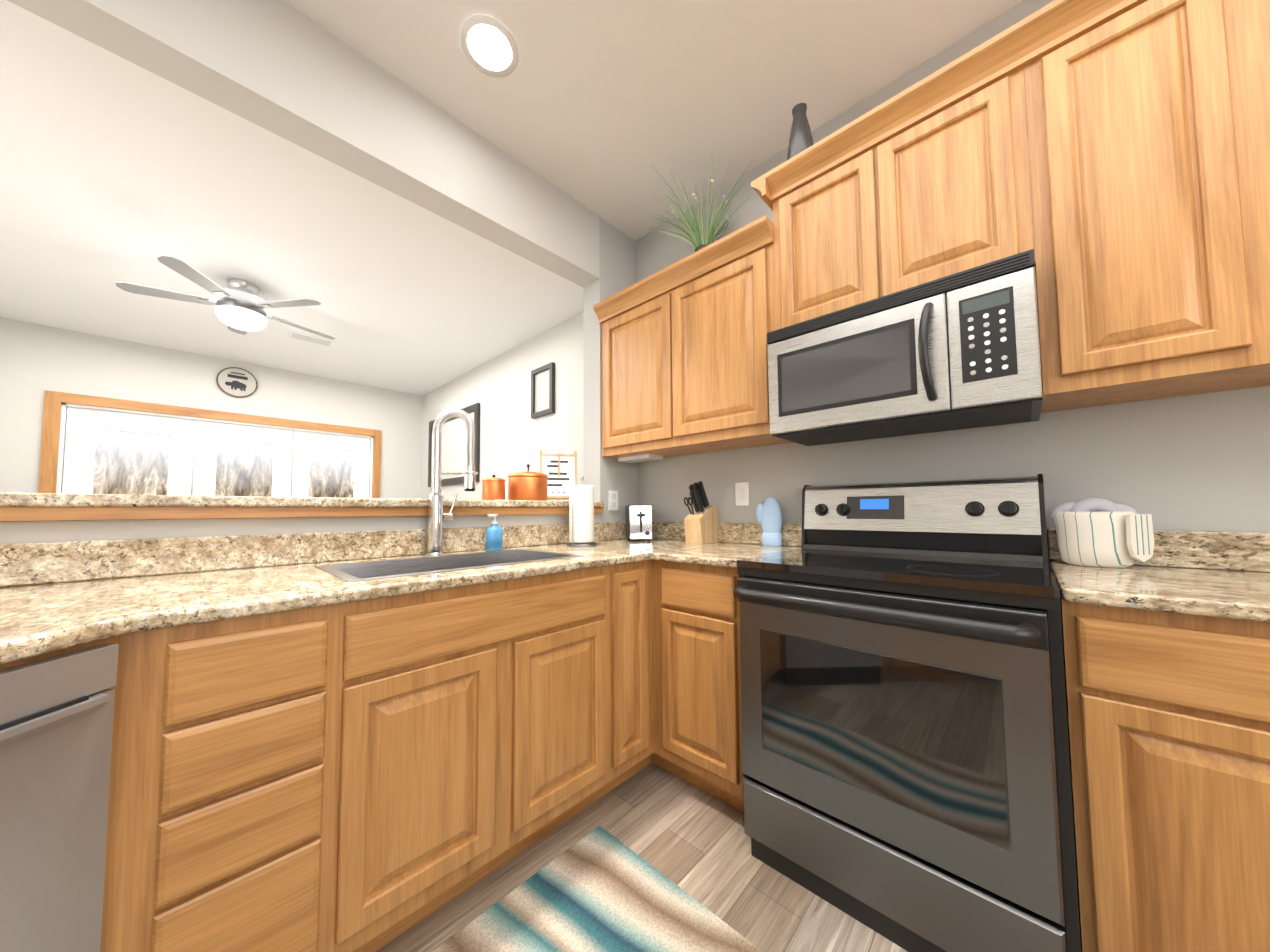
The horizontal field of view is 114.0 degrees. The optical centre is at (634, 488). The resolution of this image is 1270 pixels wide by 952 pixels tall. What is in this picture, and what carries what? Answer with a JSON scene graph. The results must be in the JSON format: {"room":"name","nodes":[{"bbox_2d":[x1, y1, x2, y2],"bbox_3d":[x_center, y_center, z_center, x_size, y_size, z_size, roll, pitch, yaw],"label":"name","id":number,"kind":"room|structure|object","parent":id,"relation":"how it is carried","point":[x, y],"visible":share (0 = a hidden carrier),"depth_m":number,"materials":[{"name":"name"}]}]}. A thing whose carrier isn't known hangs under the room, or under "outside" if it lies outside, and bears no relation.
{"room":"kitchen","nodes":[
{"label":"kitchen","id":0,"kind":"room"},
{"bbox_2d":[0,317,419,498],"bbox_3d":[-3.863,-0.102,4.047,0.140,2.850,3.240,-3,-4,43],"label":"wall","id":1,"kind":"structure","parent":0,"point":[35,359],"depth_m":3.64,"materials":[{"name":"grey paint"}]},
{"bbox_2d":[38,390,381,497],"bbox_3d":[-3.831,0.299,4.034,0.152,2.048,2.306,-3,-4,43],"label":"window","id":2,"kind":"structure","parent":1,"relation":"in","point":[82,419],"depth_m":3.77,"materials":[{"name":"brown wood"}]},
{"bbox_2d":[216,367,257,397],"bbox_3d":[-3.849,-1.031,3.993,0.026,0.290,0.290,-3,-4,43],"label":"wall plaque","id":3,"kind":"object","parent":1,"relation":"attached to","point":[237,382],"visible":0.98,"depth_m":3.98,"materials":[{"name":"white ceramic"}]},
{"bbox_2d":[0,0,582,395],"bbox_3d":[-2.523,-1.511,2.845,3.571,0.400,3.260,-3,-4,43],"label":"ceiling","id":4,"kind":"structure","parent":0,"point":[114,168],"depth_m":2.24,"materials":[{"name":"white paint"}]},
{"bbox_2d":[116,254,335,338],"bbox_3d":[-2.561,-1.173,2.687,1.004,0.287,1.047,-3,-4,43],"label":"ceiling fan","id":5,"kind":"object","parent":4,"relation":"hanging from","point":[241,307],"visible":1,"depth_m":2.56,"materials":[{"name":"silver metal"}]},
{"bbox_2d":[287,330,334,346],"bbox_3d":[-2.739,-1.268,3.492,0.150,0.014,0.300,-3,-4,43],"label":"ceiling vent","id":6,"kind":"object","parent":4,"relation":"in","point":[310,338],"visible":0.98,"depth_m":3.47,"materials":[{"name":"white plastic"}]},
{"bbox_2d":[7,0,599,287],"bbox_3d":[-0.917,-1.512,1.115,1.137,0.380,2.941,-3,-4,43],"label":"header beam","id":7,"kind":"structure","parent":0,"point":[283,69],"depth_m":1.54,"materials":[{"name":"grey paint"}]},
{"bbox_2d":[0,217,635,586],"bbox_3d":[-0.845,-0.238,1.836,0.150,2.850,2.322,-3,-4,43],"label":"wall","id":8,"kind":"structure","parent":0,"point":[46,531],"depth_m":2.06,"materials":[{"name":"grey paint"}]},
{"bbox_2d":[0,507,602,520],"bbox_3d":[-1.337,0.083,1.438,0.424,0.033,2.938,-3,-4,43],"label":"trim","id":9,"kind":"structure","parent":8,"relation":"on","point":[57,513],"depth_m":1.25,"materials":[{"name":"brown wood"}]},
{"bbox_2d":[0,493,603,506],"bbox_3d":[-0.977,0.029,1.100,1.447,0.033,2.938,-3,-4,43],"label":"ledge","id":10,"kind":"object","parent":9,"relation":"on","point":[54,500],"visible":0.81,"depth_m":1.24,"materials":[{"name":"stone"}]},
{"bbox_2d":[482,475,504,499],"bbox_3d":[-0.744,-0.005,2.171,0.118,0.141,0.118,-3,-4,43],"label":"copper canister","id":11,"kind":"object","parent":10,"relation":"on","point":[493,487],"visible":0.92,"depth_m":2.12,"materials":[{"name":"orange metal"}]},
{"bbox_2d":[508,464,547,500],"bbox_3d":[-0.596,-0.034,2.301,0.216,0.210,0.216,-3,-4,43],"label":"copper canister","id":12,"kind":"object","parent":10,"relation":"on","point":[527,485],"visible":0.88,"depth_m":2.21,"materials":[{"name":"orange metal"}]},
{"bbox_2d":[540,450,577,500],"bbox_3d":[-0.474,-0.079,2.565,0.230,0.329,0.105,0,-3,-15],"label":"board","id":13,"kind":"object","parent":10,"relation":"on","point":[559,470],"visible":0.73,"depth_m":2.57,"materials":[{"name":"white paper"}]},
{"bbox_2d":[608,490,617,509],"bbox_3d":[-0.129,0.070,2.461,0.008,0.118,0.075,-3,-4,43],"label":"electrical outlet","id":14,"kind":"object","parent":8,"relation":"attached to","point":[612,500],"visible":1,"depth_m":2.45,"materials":[{"name":"white plastic"}]},
{"bbox_2d":[320,549,579,581],"bbox_3d":[-0.603,0.352,1.430,0.380,0.207,0.690,-3,-4,43],"label":"sink","id":15,"kind":"object","parent":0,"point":[382,569],"depth_m":1.50,"materials":[{"name":"grey metal"}]},
{"bbox_2d":[0,542,683,628],"bbox_3d":[-0.848,0.255,1.190,0.688,0.030,3.248,-3,-4,43],"label":"countertop","id":16,"kind":"structure","parent":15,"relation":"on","point":[181,599],"depth_m":0.97,"materials":[{"name":"stone"}]},
{"bbox_2d":[427,408,477,555],"bbox_3d":[-0.727,-0.031,1.649,0.171,0.587,0.147,-3,-4,43],"label":"faucet","id":17,"kind":"object","parent":16,"relation":"on","point":[437,516],"visible":1,"depth_m":1.64,"materials":[{"name":"silver metal"}]},
{"bbox_2d":[486,514,502,550],"bbox_3d":[-0.615,0.190,1.807,0.048,0.160,0.075,-3,-4,43],"label":"soap bottle","id":18,"kind":"object","parent":16,"relation":"on","point":[494,536],"visible":0.98,"depth_m":1.79,"materials":[{"name":"blue plastic"}]},
{"bbox_2d":[566,476,596,546],"bbox_3d":[-0.266,0.108,2.059,0.156,0.345,0.156,-3,-4,43],"label":"paper towel holder","id":19,"kind":"object","parent":16,"relation":"on","point":[581,515],"visible":1,"depth_m":2.00,"materials":[{"name":"white paper"}]},
{"bbox_2d":[625,505,651,540],"bbox_3d":[0.022,0.194,2.369,0.130,0.202,0.248,0,-3,-7],"label":"toaster","id":20,"kind":"object","parent":16,"relation":"on","point":[638,521],"visible":1,"depth_m":2.28,"materials":[{"name":"silver plastic"}]},
{"bbox_2d":[594,538,685,545],"bbox_3d":[0.045,0.298,2.136,0.390,0.030,0.644,-3,-4,43],"label":"countertop","id":21,"kind":"structure","parent":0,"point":[616,542],"depth_m":2.22,"materials":[{"name":"stone"}]},
{"bbox_2d":[376,762,907,951],"bbox_3d":[-1.411,1.198,0.778,8.400,0.120,5.160,-3,-4,43],"label":"floor","id":22,"kind":"structure","parent":0,"point":[693,841],"depth_m":1.24,"materials":[{"name":"brown wood"}]},
{"bbox_2d":[0,626,179,951],"bbox_3d":[-0.843,0.642,-0.174,1.276,0.884,1.310,-3,-4,43],"label":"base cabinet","id":23,"kind":"object","parent":22,"relation":"on","point":[82,726],"depth_m":0.63,"materials":[{"name":"brown wood"}]},
{"bbox_2d":[0,602,155,664],"bbox_3d":[-0.822,0.183,-0.196,1.254,0.030,1.278,-3,-4,43],"label":"countertop","id":24,"kind":"structure","parent":23,"relation":"on","point":[37,619],"depth_m":0.65,"materials":[{"name":"stone"}]},
{"bbox_2d":[431,826,762,951],"bbox_3d":[0.104,1.116,0.673,1.345,0.010,0.770,-3,-4,43],"label":"rug","id":25,"kind":"object","parent":22,"relation":"on","point":[599,889],"visible":1,"depth_m":1.10,"materials":[{"name":"fabric"}]},
{"bbox_2d":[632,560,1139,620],"bbox_3d":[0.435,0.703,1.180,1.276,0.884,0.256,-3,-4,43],"label":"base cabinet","id":26,"kind":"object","parent":22,"relation":"on","point":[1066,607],"depth_m":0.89,"materials":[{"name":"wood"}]},
{"bbox_2d":[648,542,800,567],"bbox_3d":[0.435,0.276,1.769,0.383,0.030,0.644,-3,-4,43],"label":"countertop","id":27,"kind":"structure","parent":26,"relation":"on","point":[721,554],"depth_m":1.67,"materials":[{"name":"stone"}]},
{"bbox_2d":[684,481,717,543],"bbox_3d":[0.339,0.121,2.153,0.100,0.319,0.179,-3,-4,43],"label":"knife block","id":28,"kind":"object","parent":27,"relation":"on","point":[701,522],"visible":1,"depth_m":2.12,"materials":[{"name":"brown wood"}]},
{"bbox_2d":[756,497,781,545],"bbox_3d":[0.636,0.153,1.959,0.127,0.230,0.048,-3,-4,43],"label":"oven mitt","id":29,"kind":"object","parent":27,"relation":"on","point":[769,515],"visible":0.98,"depth_m":1.93,"materials":[{"name":"blue fabric"}]},
{"bbox_2d":[1049,561,1269,622],"bbox_3d":[1.837,0.198,0.449,1.941,0.030,0.643,-3,-4,43],"label":"countertop","id":30,"kind":"structure","parent":26,"relation":"on","point":[1242,595],"depth_m":0.87,"materials":[{"name":"stone"}]},
{"bbox_2d":[1051,498,1153,567],"bbox_3d":[1.351,0.125,1.199,0.197,0.198,0.117,-3,-4,43],"label":"bundle","id":31,"kind":"object","parent":30,"relation":"on","point":[1095,532],"visible":1,"depth_m":1.17,"materials":[{"name":"beige fabric"}]},
{"bbox_2d":[733,474,1080,951],"bbox_3d":[0.808,0.552,1.310,0.758,1.194,0.765,-3,-4,43],"label":"range","id":32,"kind":"object","parent":22,"relation":"on","point":[906,768],"visible":1,"depth_m":1.04,"materials":[{"name":"black metal"}]},
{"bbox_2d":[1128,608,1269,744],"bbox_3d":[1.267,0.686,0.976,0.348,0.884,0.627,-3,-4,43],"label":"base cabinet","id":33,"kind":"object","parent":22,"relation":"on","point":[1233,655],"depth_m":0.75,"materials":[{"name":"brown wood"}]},
{"bbox_2d":[283,0,1022,240],"bbox_3d":[0.313,-1.809,0.181,4.230,0.100,3.260,-3,-4,43],"label":"ceiling","id":34,"kind":"structure","parent":0,"point":[599,108],"depth_m":1.66,"materials":[{"name":"white paint"}]},
{"bbox_2d":[460,14,518,77],"bbox_3d":[-0.552,-1.677,1.569,0.210,0.006,0.210,-3,-4,43],"label":"recessed light","id":35,"kind":"object","parent":34,"relation":"in","point":[491,44],"visible":1,"depth_m":1.56,"materials":[{"name":"white plastic"}]},
{"bbox_2d":[420,0,1269,571],"bbox_3d":[0.191,-0.208,2.563,8.080,2.850,0.140,-3,-4,43],"label":"wall","id":36,"kind":"structure","parent":0,"point":[1198,462],"depth_m":1.62,"materials":[{"name":"grey paint"}]},
{"bbox_2d":[428,403,479,486],"bbox_3d":[-2.017,-0.440,4.539,1.260,0.790,0.030,-3,-4,43],"label":"picture frame","id":37,"kind":"object","parent":36,"relation":"attached to","point":[453,444],"visible":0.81,"depth_m":4.47,"materials":[{"name":"grey"}]},
{"bbox_2d":[531,362,554,418],"bbox_3d":[-0.753,-0.796,3.361,0.300,0.400,0.030,-3,-4,43],"label":"picture frame","id":38,"kind":"object","parent":36,"relation":"attached to","point":[542,390],"visible":1,"depth_m":3.35,"materials":[{"name":"grey"}]},
{"bbox_2d":[0,521,1269,586],"bbox_3d":[0.273,0.125,0.133,3.778,0.102,3.254,-3,-4,43],"label":"backsplash","id":39,"kind":"structure","parent":36,"relation":"attached to","point":[21,564],"depth_m":1.21,"materials":[{"name":"stone"}]},
{"bbox_2d":[597,272,696,462],"bbox_3d":[0.094,-0.635,2.354,0.535,0.883,0.322,-3,-4,43],"label":"upper cabinet","id":40,"kind":"object","parent":36,"relation":"attached to","point":[634,410],"depth_m":2.23,"materials":[{"name":"brown wood"}]},
{"bbox_2d":[650,156,752,251],"bbox_3d":[0.300,-1.341,2.082,0.609,0.497,0.458,-3,-4,43],"label":"grass plant","id":41,"kind":"object","parent":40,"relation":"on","point":[698,240],"visible":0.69,"depth_m":2.10,"materials":[{"name":"green plant"}]},
{"bbox_2d":[665,216,791,453],"bbox_3d":[0.483,-0.656,1.988,0.536,0.883,0.322,-3,-4,43],"label":"upper cabinet","id":42,"kind":"object","parent":36,"relation":"attached to","point":[721,301],"depth_m":1.86,"materials":[{"name":"brown wood"}]},
{"bbox_2d":[735,482,748,505],"bbox_3d":[0.548,0.026,2.111,0.075,0.118,0.008,-3,-4,43],"label":"light switch","id":43,"kind":"object","parent":36,"relation":"attached to","point":[742,494],"visible":1,"depth_m":2.11,"materials":[{"name":"white plastic"}]},
{"bbox_2d":[765,116,872,329],"bbox_3d":[0.816,-0.955,1.687,0.383,0.670,0.322,-3,-4,43],"label":"upper cabinet","id":44,"kind":"object","parent":36,"relation":"attached to","point":[818,201],"depth_m":1.56,"materials":[{"name":"brown wood"}]},
{"bbox_2d":[787,103,813,159],"bbox_3d":[0.690,-1.439,1.721,0.110,0.300,0.110,-3,-4,43],"label":"decorative vase","id":45,"kind":"object","parent":44,"relation":"on","point":[800,139],"visible":0.5,"depth_m":1.69,"materials":[{"name":"grey ceramic"}]},
{"bbox_2d":[869,20,1044,298],"bbox_3d":[1.094,-0.971,1.425,0.383,0.670,0.322,-3,-4,43],"label":"upper cabinet","id":46,"kind":"object","parent":36,"relation":"attached to","point":[953,189],"depth_m":1.28,"materials":[{"name":"brown wood"}]},
{"bbox_2d":[767,249,1042,445],"bbox_3d":[0.912,-0.418,1.478,0.758,0.412,0.453,-3,-4,43],"label":"microwave","id":47,"kind":"object","parent":46,"relation":"attached to","point":[958,350],"visible":1,"depth_m":1.30,"materials":[{"name":"silver metal"}]},
{"bbox_2d":[1029,0,1269,412],"bbox_3d":[1.372,-0.793,1.155,0.375,1.057,0.322,-3,-4,43],"label":"upper cabinet","id":48,"kind":"object","parent":36,"relation":"attached to","point":[1107,162],"depth_m":1.03,"materials":[{"name":"brown wood"}]},
{"bbox_2d":[1237,0,1269,388],"bbox_3d":[1.647,-0.808,0.895,0.382,1.057,0.322,-3,-4,43],"label":"upper cabinet","id":49,"kind":"object","parent":36,"relation":"attached to","point":[1259,10],"depth_m":0.93,"materials":[{"name":"brown wood"}]},
{"label":"outside","id":50,"kind":"structure","parent":0,"visible":0},
{"bbox_2d":[93,421,353,497],"bbox_3d":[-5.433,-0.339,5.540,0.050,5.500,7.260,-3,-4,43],"label":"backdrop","id":51,"kind":"structure","parent":50,"point":[128,463],"depth_m":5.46,"materials":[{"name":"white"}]}
]}

